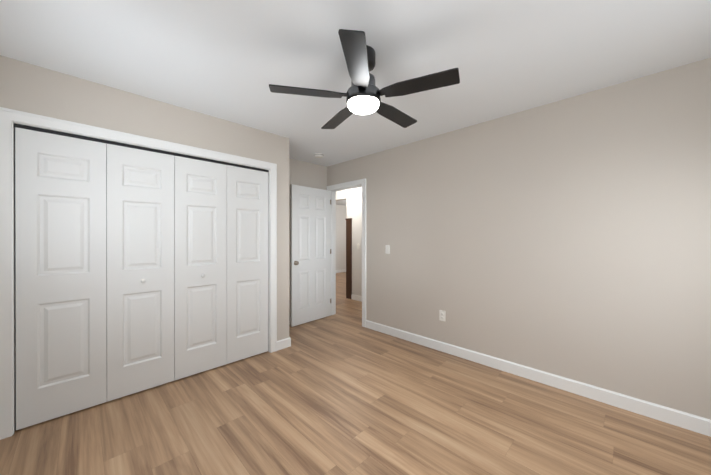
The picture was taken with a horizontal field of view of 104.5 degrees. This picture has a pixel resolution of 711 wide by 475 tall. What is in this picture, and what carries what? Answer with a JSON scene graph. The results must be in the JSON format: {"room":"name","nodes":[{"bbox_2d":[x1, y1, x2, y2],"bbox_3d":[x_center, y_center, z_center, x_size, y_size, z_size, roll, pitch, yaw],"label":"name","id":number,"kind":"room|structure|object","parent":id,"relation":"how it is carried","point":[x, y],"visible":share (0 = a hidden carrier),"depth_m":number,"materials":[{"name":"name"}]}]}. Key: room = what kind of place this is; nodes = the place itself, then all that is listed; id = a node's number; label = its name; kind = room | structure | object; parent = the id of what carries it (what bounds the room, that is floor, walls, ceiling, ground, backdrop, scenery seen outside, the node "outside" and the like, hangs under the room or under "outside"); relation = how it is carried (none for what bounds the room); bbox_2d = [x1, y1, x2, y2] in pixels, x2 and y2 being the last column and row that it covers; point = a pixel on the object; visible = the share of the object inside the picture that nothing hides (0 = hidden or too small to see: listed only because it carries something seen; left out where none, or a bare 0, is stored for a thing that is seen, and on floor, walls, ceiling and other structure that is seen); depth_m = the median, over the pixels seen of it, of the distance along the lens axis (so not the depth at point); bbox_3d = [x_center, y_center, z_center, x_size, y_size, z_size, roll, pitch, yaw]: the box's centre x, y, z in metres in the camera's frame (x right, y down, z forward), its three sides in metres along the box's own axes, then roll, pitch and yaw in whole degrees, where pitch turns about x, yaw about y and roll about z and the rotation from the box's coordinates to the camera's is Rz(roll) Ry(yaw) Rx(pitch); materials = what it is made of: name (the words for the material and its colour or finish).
{"room":"empty bedroom","nodes":[
{"label":"empty bedroom","id":0,"kind":"room"},
{"bbox_2d":[0,55,288,340],"bbox_3d":[-1.589,0.059,2.507,2.178,2.440,0.120,0,0,-45],"label":"wall","id":1,"kind":"structure","parent":0,"point":[31,88],"depth_m":2.29,"materials":[{"name":"paint"}]},
{"bbox_2d":[0,107,276,439],"bbox_3d":[-1.623,0.227,2.459,1.945,2.105,0.141,0,0,-45],"label":"trim","id":2,"kind":"structure","parent":1,"relation":"attached to","point":[11,120],"depth_m":1.83,"materials":[{"name":"white wood"}]},
{"bbox_2d":[15,127,267,429],"bbox_3d":[-1.605,0.262,2.441,1.781,2.010,0.068,0,0,-45],"label":"bifold closet doors","id":3,"kind":"structure","parent":1,"relation":"in","point":[185,267],"depth_m":2.21,"materials":[{"name":"white wood"}]},
{"bbox_2d":[277,337,290,347],"bbox_3d":[-1.008,1.225,3.477,0.013,0.105,0.693,0,0,-45],"label":"baseboard","id":4,"kind":"structure","parent":1,"relation":"attached to","point":[287,341],"depth_m":3.18,"materials":[{"name":"white wood"}]},
{"bbox_2d":[289,158,326,316],"bbox_3d":[-1.681,0.058,3.405,3.318,2.440,0.120,0,0,-45],"label":"wall","id":5,"kind":"structure","parent":0,"point":[306,174],"depth_m":4.19,"materials":[{"name":"paint"}]},
{"bbox_2d":[336,205,346,269],"bbox_3d":[-0.833,0.046,9.764,4.450,2.440,0.120,0,0,-45],"label":"wall","id":6,"kind":"structure","parent":0,"point":[341,213],"depth_m":10.00,"materials":[{"name":"paint"}]},
{"bbox_2d":[336,269,345,272],"bbox_3d":[-0.799,1.214,9.706,4.412,0.105,0.013,0,0,-45],"label":"baseboard","id":7,"kind":"structure","parent":6,"relation":"attached to","point":[342,270],"depth_m":9.97,"materials":[{"name":"white wood"}]},
{"bbox_2d":[336,187,361,295],"bbox_3d":[0.420,0.054,5.277,0.120,2.440,4.000,0,0,-45],"label":"wall","id":8,"kind":"structure","parent":0,"point":[353,196],"depth_m":5.61,"materials":[{"name":"paint"}]},
{"bbox_2d":[345,218,351,298],"bbox_3d":[-0.089,0.438,5.787,0.170,1.670,0.180,0,0,-45],"label":"door frame","id":9,"kind":"structure","parent":8,"relation":"attached to","point":[348,258],"depth_m":5.72,"materials":[{"name":"brown wood"}]},
{"bbox_2d":[351,294,361,301],"bbox_3d":[0.849,1.223,4.755,0.013,0.105,2.627,0,0,-45],"label":"baseboard","id":10,"kind":"structure","parent":8,"relation":"attached to","point":[355,297],"depth_m":5.58,"materials":[{"name":"white wood"}]},
{"bbox_2d":[0,272,710,474],"bbox_3d":[0.533,1.324,5.180,9.240,0.100,8.540,0,0,-45],"label":"floor","id":11,"kind":"structure","parent":0,"point":[342,391],"depth_m":1.88,"materials":[{"name":"brown wood"}]},
{"bbox_2d":[0,0,710,205],"bbox_3d":[0.533,-1.226,5.176,9.240,0.120,8.540,0,0,-45],"label":"ceiling","id":12,"kind":"structure","parent":0,"point":[230,60],"depth_m":1.72,"materials":[{"name":"white paint"}]},
{"bbox_2d":[314,153,323,157],"bbox_3d":[-0.514,-1.143,3.861,0.136,0.042,0.136,0,0,-45],"label":"smoke detector","id":13,"kind":"object","parent":12,"relation":"attached to","point":[318,155],"visible":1,"depth_m":3.82,"materials":[{"name":"white plastic"}]},
{"bbox_2d":[269,29,459,128],"bbox_3d":[0.071,-0.976,1.760,1.066,0.367,1.105,0,0,-45],"label":"ceiling fan","id":14,"kind":"object","parent":12,"relation":"hanging from","point":[363,93],"visible":1,"depth_m":1.63,"materials":[{"name":"black metal"}]},
{"bbox_2d":[327,58,710,419],"bbox_3d":[-0.245,0.056,4.401,0.120,2.440,8.300,0,0,-45],"label":"wall","id":15,"kind":"structure","parent":0,"point":[569,238],"depth_m":2.29,"materials":[{"name":"paint"}]},
{"bbox_2d":[291,184,330,326],"bbox_3d":[-0.646,0.255,4.180,0.760,2.018,0.135,0,0,-45],"label":"entry door","id":16,"kind":"structure","parent":15,"relation":"in","point":[310,254],"depth_m":4.15,"materials":[{"name":"white wood"}]},
{"bbox_2d":[326,178,365,326],"bbox_3d":[-0.118,0.218,4.274,0.162,2.115,0.890,0,0,-45],"label":"door frame","id":17,"kind":"structure","parent":15,"relation":"attached to","point":[333,189],"depth_m":4.25,"materials":[{"name":"white wood"}]},
{"bbox_2d":[385,245,389,253],"bbox_3d":[0.422,0.157,3.640,0.012,0.116,0.072,0,0,-45],"label":"light switch","id":18,"kind":"object","parent":15,"relation":"attached to","point":[387,249],"visible":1,"depth_m":3.64,"materials":[{"name":"white plastic"}]},
{"bbox_2d":[439,310,445,320],"bbox_3d":[0.974,0.878,3.090,0.009,0.116,0.072,0,0,-45],"label":"electrical outlet","id":19,"kind":"object","parent":15,"relation":"attached to","point":[442,314],"visible":1,"depth_m":3.09,"materials":[{"name":"white plastic"}]},
{"bbox_2d":[366,320,710,436],"bbox_3d":[1.395,1.226,2.667,0.013,0.105,3.525,0,0,-45],"label":"baseboard","id":20,"kind":"structure","parent":15,"relation":"attached to","point":[691,422],"depth_m":2.28,"materials":[{"name":"white wood"}]}
]}

